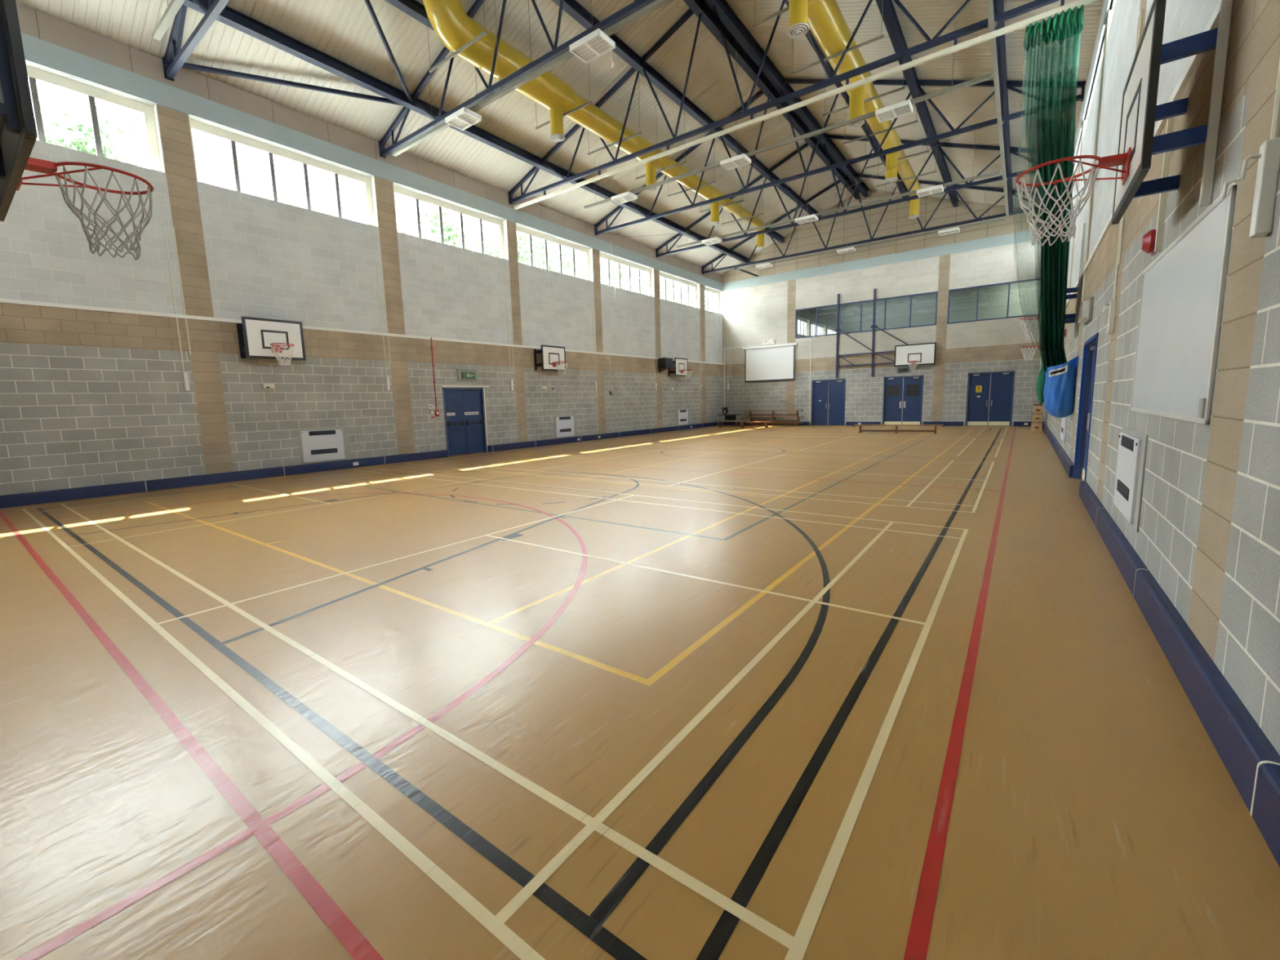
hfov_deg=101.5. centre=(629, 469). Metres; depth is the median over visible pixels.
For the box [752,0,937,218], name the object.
air duct
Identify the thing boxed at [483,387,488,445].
door frame
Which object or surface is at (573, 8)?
purlin
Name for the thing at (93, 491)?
baseboard
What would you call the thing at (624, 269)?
tree
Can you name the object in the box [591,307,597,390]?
window winder
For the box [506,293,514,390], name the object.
window winder
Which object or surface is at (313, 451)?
grille
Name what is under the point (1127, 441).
grille
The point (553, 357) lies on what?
basketball hoop
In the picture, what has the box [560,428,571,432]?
grille
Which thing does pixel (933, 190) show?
diffuser
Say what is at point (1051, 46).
curtain
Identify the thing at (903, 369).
exit sign
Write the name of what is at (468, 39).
air duct
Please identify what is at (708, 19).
purlin
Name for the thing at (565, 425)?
wall heater
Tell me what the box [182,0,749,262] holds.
purlin
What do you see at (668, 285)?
tree
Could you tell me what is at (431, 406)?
notice
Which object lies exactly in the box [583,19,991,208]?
lighting trunking
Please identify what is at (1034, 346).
basketball hoop
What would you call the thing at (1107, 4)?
beam
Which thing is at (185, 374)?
window winder
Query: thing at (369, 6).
brace
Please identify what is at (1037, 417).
box
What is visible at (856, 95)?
outlet
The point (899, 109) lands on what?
diffuser
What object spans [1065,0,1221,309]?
trim
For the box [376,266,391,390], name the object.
window winder
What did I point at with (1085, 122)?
window
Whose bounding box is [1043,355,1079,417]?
bag
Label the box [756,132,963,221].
cable
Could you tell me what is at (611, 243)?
pull cord
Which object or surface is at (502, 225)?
window
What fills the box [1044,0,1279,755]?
wall
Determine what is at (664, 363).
loudspeaker
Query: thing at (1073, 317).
basketball hoop
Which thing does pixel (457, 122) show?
diffuser
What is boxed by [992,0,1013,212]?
purlin
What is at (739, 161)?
diffuser
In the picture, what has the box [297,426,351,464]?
wall heater
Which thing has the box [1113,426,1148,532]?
wall heater
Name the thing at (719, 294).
window
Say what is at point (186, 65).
brace
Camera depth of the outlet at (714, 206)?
20.04 m
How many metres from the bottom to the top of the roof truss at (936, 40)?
3.141 m
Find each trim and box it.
[0,297,723,364]
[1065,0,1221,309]
[1072,332,1098,480]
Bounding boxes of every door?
[442,387,487,456]
[811,378,845,425]
[882,374,924,424]
[964,370,1015,426]
[1076,340,1096,480]
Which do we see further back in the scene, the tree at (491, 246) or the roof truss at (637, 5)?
the tree at (491, 246)
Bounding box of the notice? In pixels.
[428,404,433,408]
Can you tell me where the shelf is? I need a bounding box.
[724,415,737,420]
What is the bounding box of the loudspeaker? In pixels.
[657,357,673,373]
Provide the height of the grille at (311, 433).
0.111 m
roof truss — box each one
[162,0,229,81]
[378,0,655,158]
[508,0,1059,204]
[594,78,1085,235]
[655,134,1029,257]
[702,173,1031,274]
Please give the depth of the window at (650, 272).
23.69 m
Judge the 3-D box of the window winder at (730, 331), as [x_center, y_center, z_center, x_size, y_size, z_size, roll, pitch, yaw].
[5.856,-6.388,30.722,0.176,3.350,0.050,4,9,36]
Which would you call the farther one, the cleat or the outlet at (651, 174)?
the cleat
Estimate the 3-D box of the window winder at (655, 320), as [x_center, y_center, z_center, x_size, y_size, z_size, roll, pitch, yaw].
[1.272,-5.521,25.287,0.050,3.350,0.176,4,9,36]
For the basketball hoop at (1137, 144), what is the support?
attached to the wall at (1208, 535)
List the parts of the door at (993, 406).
kick plate, kick plate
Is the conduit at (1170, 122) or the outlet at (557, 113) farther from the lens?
the outlet at (557, 113)
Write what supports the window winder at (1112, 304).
in the wall at (1208, 535)
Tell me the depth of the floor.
2.59 m
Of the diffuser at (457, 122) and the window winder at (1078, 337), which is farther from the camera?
the diffuser at (457, 122)
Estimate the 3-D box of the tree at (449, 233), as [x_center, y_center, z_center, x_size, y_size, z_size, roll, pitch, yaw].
[-10.074,-7.561,27.033,5.928,12.136,5.394,-1,7,2]
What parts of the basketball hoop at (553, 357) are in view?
wall plate, support arm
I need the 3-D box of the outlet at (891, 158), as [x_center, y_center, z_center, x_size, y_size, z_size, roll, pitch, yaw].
[8.269,-9.577,16.487,0.396,0.936,0.396,4,9,36]
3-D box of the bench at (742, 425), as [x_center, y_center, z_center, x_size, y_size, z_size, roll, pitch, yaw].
[6.089,-2.431,28.090,3.300,0.330,0.280,4,9,38]
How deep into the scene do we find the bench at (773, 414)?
28.91 m
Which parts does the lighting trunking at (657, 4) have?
ceiling light, suspension rod, ceiling light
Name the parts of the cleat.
cord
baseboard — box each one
[0,422,724,508]
[724,421,1031,426]
[1042,421,1279,867]
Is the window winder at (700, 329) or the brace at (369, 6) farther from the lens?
the window winder at (700, 329)
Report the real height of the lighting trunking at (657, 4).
3.800 m
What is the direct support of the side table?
on the floor
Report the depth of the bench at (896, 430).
20.86 m
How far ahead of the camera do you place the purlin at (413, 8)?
11.04 m
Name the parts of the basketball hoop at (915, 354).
wall post, swing rail, wall post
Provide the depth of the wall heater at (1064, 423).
11.43 m
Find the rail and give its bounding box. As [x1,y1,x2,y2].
[986,0,1009,217]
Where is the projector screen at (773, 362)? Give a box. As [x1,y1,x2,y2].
[742,342,797,382]
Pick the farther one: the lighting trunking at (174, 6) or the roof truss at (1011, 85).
the roof truss at (1011, 85)
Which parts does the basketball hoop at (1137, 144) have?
support arm, support arm, support arm, support arm, wall rail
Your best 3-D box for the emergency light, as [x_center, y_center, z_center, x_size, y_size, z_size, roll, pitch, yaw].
[7.376,-2.554,8.455,0.126,0.340,0.840,4,9,36]
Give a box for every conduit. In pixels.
[430,337,436,409]
[724,346,743,407]
[795,338,811,421]
[1154,116,1174,252]
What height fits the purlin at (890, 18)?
0.230 m
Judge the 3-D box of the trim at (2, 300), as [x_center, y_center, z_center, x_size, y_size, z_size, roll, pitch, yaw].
[-3.148,-4.509,19.434,0.030,0.070,29.160,4,9,36]
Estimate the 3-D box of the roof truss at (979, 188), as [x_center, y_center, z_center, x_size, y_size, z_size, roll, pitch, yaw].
[9.993,-11.803,23.776,15.150,3.141,0.140,4,9,36]
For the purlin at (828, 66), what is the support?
attached to the roof truss at (171, 68)
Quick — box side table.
[716,413,741,426]
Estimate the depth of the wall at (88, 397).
12.24 m
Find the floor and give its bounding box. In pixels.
[0,425,1279,959]
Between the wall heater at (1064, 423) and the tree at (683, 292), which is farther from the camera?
the tree at (683, 292)
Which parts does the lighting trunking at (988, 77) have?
ceiling light, suspension rod, ceiling light, ceiling light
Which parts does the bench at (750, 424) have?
seat, balance rail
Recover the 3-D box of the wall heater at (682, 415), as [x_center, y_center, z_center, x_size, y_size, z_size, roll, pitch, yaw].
[2.854,-2.792,27.695,0.062,0.870,1.220,4,9,36]
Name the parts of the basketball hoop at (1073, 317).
support arm, support arm, support arm, support arm, wall rail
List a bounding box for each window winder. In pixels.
[163,225,191,390]
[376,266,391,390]
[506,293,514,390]
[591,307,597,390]
[653,320,657,390]
[699,328,702,390]
[727,331,730,390]
[1069,163,1093,356]
[1097,8,1142,334]
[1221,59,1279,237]
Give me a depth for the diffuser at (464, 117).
11.96 m
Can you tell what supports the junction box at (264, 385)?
attached to the wall at (88, 397)
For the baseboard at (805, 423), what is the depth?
26.51 m
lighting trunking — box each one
[151,0,185,40]
[391,0,673,156]
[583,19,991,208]
[676,129,999,248]
[734,177,1004,270]
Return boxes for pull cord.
[610,243,616,298]
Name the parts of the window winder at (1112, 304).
crank handle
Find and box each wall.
[0,2,723,495]
[721,189,1044,426]
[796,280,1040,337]
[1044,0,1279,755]
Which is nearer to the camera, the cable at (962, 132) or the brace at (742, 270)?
the cable at (962, 132)
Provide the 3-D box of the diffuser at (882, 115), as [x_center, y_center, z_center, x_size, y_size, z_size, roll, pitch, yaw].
[6.054,-8.392,12.346,0.300,0.015,0.420,4,9,36]
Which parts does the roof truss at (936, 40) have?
plate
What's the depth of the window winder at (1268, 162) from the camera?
2.21 m
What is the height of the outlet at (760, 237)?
0.756 m
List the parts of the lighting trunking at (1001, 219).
ceiling light, ceiling light, ceiling light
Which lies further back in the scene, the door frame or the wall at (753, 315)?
the wall at (753, 315)
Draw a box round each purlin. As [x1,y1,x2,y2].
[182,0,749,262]
[384,0,785,243]
[551,0,822,221]
[683,0,860,199]
[704,0,869,197]
[785,0,909,201]
[875,0,959,207]
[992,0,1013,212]
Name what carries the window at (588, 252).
in the wall at (88, 397)
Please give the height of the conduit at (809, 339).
4.480 m
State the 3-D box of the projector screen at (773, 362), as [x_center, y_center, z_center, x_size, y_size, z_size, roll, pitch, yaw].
[7.803,-5.956,29.256,3.140,1.978,0.120,4,9,36]
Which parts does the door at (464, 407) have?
raised panel, raised panel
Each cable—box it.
[634,216,760,236]
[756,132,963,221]
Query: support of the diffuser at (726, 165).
attached to the lighting trunking at (988, 77)
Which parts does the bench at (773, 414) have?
seat, balance rail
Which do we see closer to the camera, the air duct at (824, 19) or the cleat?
the air duct at (824, 19)
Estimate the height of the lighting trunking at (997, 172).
3.464 m
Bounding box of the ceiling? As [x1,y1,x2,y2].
[15,0,1102,274]
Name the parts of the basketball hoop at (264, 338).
wall plate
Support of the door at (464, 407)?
in the wall at (88, 397)
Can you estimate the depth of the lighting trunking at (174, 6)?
8.86 m
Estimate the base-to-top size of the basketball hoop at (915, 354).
4.250 m
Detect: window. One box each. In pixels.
[26,65,165,173]
[187,114,378,226]
[392,182,508,259]
[515,225,593,281]
[599,250,654,297]
[659,272,700,308]
[704,287,722,314]
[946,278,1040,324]
[1081,32,1105,142]
[1106,8,1114,41]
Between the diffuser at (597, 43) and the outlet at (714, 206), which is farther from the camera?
the outlet at (714, 206)
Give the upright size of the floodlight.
0.250 m
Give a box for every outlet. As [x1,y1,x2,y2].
[549,106,564,142]
[645,161,657,191]
[710,200,719,225]
[755,233,764,249]
[786,0,808,38]
[847,88,864,128]
[884,151,897,182]
[907,198,919,218]
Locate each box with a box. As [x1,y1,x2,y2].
[262,383,275,388]
[1030,404,1042,431]
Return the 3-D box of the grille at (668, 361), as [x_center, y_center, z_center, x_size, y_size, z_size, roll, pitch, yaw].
[1.927,-5.148,25.263,0.010,0.420,0.620,4,9,36]
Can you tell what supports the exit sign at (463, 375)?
attached to the wall at (88, 397)
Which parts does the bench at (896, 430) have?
balance rail, seat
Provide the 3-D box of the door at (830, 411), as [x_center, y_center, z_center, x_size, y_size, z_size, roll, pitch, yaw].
[10.565,-3.561,27.736,1.740,2.410,0.172,4,9,36]
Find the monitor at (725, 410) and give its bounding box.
[722,407,728,414]
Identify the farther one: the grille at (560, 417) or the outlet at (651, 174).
the grille at (560, 417)
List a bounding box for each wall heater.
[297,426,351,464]
[554,414,577,438]
[676,408,688,426]
[1060,416,1067,443]
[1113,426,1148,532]
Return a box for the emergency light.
[1077,297,1093,324]
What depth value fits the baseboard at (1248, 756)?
2.42 m
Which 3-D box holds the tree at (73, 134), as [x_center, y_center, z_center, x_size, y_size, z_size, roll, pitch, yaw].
[-16.993,-5.931,16.256,5.117,12.071,5.025,-1,7,5]
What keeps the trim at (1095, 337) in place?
attached to the wall at (1208, 535)
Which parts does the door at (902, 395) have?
kick plate, vision panel, kick plate, vision panel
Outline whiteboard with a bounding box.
[1130,184,1236,424]
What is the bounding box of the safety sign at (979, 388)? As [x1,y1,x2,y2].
[975,385,982,392]
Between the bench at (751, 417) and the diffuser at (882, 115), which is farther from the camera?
the bench at (751, 417)
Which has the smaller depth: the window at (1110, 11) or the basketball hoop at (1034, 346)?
the window at (1110, 11)
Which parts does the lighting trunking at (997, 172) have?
ceiling light, ceiling light, ceiling light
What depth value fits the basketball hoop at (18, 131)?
2.98 m
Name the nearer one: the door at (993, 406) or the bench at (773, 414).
the door at (993, 406)
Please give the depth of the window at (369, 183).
12.69 m
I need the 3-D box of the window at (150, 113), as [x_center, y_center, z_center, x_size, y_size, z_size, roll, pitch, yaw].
[-10.827,-6.505,9.120,0.240,1.307,4.006,4,9,36]
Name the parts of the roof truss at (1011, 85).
plate, plate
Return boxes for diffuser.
[448,117,468,128]
[457,112,478,122]
[573,44,596,60]
[587,35,611,52]
[613,197,625,202]
[722,162,736,168]
[735,157,748,164]
[877,110,893,120]
[894,105,911,115]
[918,191,929,195]
[931,188,942,192]
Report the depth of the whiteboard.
3.28 m
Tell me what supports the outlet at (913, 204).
attached to the air duct at (824, 19)
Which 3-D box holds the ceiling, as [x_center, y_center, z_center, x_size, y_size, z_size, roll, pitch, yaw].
[2.736,-10.489,14.106,16.595,3.190,29.860,4,9,36]
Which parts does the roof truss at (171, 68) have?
plate, web post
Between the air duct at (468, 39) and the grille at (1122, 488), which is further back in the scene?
the air duct at (468, 39)
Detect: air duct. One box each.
[422,0,764,249]
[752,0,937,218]
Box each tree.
[27,77,150,165]
[395,202,487,253]
[430,212,553,267]
[521,233,607,284]
[550,248,661,294]
[609,271,693,303]
[660,280,717,312]
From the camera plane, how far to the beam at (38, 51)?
12.36 m
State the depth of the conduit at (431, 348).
15.79 m
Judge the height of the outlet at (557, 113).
0.936 m
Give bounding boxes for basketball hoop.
[0,0,153,260]
[236,316,306,365]
[533,344,568,375]
[667,357,692,379]
[835,288,936,377]
[1015,0,1232,245]
[1019,222,1085,341]
[1020,345,1039,360]
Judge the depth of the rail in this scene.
11.79 m
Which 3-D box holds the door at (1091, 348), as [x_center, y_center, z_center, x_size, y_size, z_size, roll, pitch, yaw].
[7.270,-0.869,8.160,0.172,2.300,1.900,4,9,36]
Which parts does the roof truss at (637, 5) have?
plate, web post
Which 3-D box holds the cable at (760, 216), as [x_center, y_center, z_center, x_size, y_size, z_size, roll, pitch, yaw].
[2.341,-9.437,20.460,5.537,0.254,0.012,1,8,17]
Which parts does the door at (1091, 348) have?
kick plate, pull handle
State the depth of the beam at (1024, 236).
25.14 m
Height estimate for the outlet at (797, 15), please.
0.936 m
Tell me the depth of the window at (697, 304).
27.25 m
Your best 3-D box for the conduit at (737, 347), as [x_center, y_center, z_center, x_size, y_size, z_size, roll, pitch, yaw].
[6.122,-5.328,30.695,1.260,3.600,0.030,4,9,36]
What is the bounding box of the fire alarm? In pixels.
[1140,227,1156,255]
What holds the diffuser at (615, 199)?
attached to the lighting trunking at (988, 77)
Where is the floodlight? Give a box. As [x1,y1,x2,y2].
[762,339,775,345]
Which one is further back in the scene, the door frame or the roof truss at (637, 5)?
the door frame
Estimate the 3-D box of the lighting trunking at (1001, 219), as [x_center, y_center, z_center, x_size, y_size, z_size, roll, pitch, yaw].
[9.990,-11.639,23.513,11.400,3.444,0.480,4,9,36]
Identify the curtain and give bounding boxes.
[1022,4,1084,404]
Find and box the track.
[514,0,1098,209]
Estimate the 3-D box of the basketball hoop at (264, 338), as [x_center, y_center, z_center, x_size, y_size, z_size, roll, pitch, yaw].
[-8.114,-2.919,12.028,1.036,1.076,1.212,4,9,36]
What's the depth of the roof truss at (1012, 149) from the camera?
19.61 m
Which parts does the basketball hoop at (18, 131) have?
frame, panel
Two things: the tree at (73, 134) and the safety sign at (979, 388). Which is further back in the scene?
the safety sign at (979, 388)
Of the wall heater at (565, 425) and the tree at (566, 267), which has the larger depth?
the tree at (566, 267)
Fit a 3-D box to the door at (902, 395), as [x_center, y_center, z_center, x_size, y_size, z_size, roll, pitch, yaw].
[13.405,-3.369,25.631,1.740,2.410,0.172,4,9,36]
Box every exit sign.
[457,368,478,382]
[895,366,911,373]
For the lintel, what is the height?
0.045 m
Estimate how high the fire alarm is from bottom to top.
0.200 m
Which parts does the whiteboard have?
corner plate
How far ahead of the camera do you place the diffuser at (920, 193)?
17.16 m
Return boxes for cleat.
[608,355,613,395]
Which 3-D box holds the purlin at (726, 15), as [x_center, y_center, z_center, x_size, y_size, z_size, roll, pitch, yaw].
[2.863,-11.663,13.834,0.200,0.300,29.160,4,9,36]
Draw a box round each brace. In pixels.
[171,60,400,105]
[364,0,413,103]
[734,267,758,276]
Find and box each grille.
[308,430,335,435]
[311,448,337,454]
[559,416,570,419]
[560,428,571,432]
[666,358,672,368]
[1116,479,1128,501]
[1120,435,1133,451]
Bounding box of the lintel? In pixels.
[441,385,489,386]
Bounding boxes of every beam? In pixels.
[20,32,722,291]
[722,230,1034,291]
[1073,0,1113,168]
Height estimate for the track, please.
0.240 m
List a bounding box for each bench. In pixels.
[715,421,772,427]
[745,409,803,416]
[745,422,803,426]
[746,416,804,422]
[852,424,945,433]
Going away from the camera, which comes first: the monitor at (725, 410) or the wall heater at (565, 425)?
the wall heater at (565, 425)
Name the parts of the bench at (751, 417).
seat, balance rail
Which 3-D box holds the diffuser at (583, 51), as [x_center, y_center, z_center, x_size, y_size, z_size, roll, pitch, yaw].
[-0.839,-7.892,9.853,0.300,0.015,0.420,4,9,36]
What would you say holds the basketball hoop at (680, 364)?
attached to the wall at (88, 397)
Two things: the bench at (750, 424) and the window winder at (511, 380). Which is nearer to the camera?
the window winder at (511, 380)
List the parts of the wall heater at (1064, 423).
casing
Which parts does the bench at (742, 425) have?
seat, balance rail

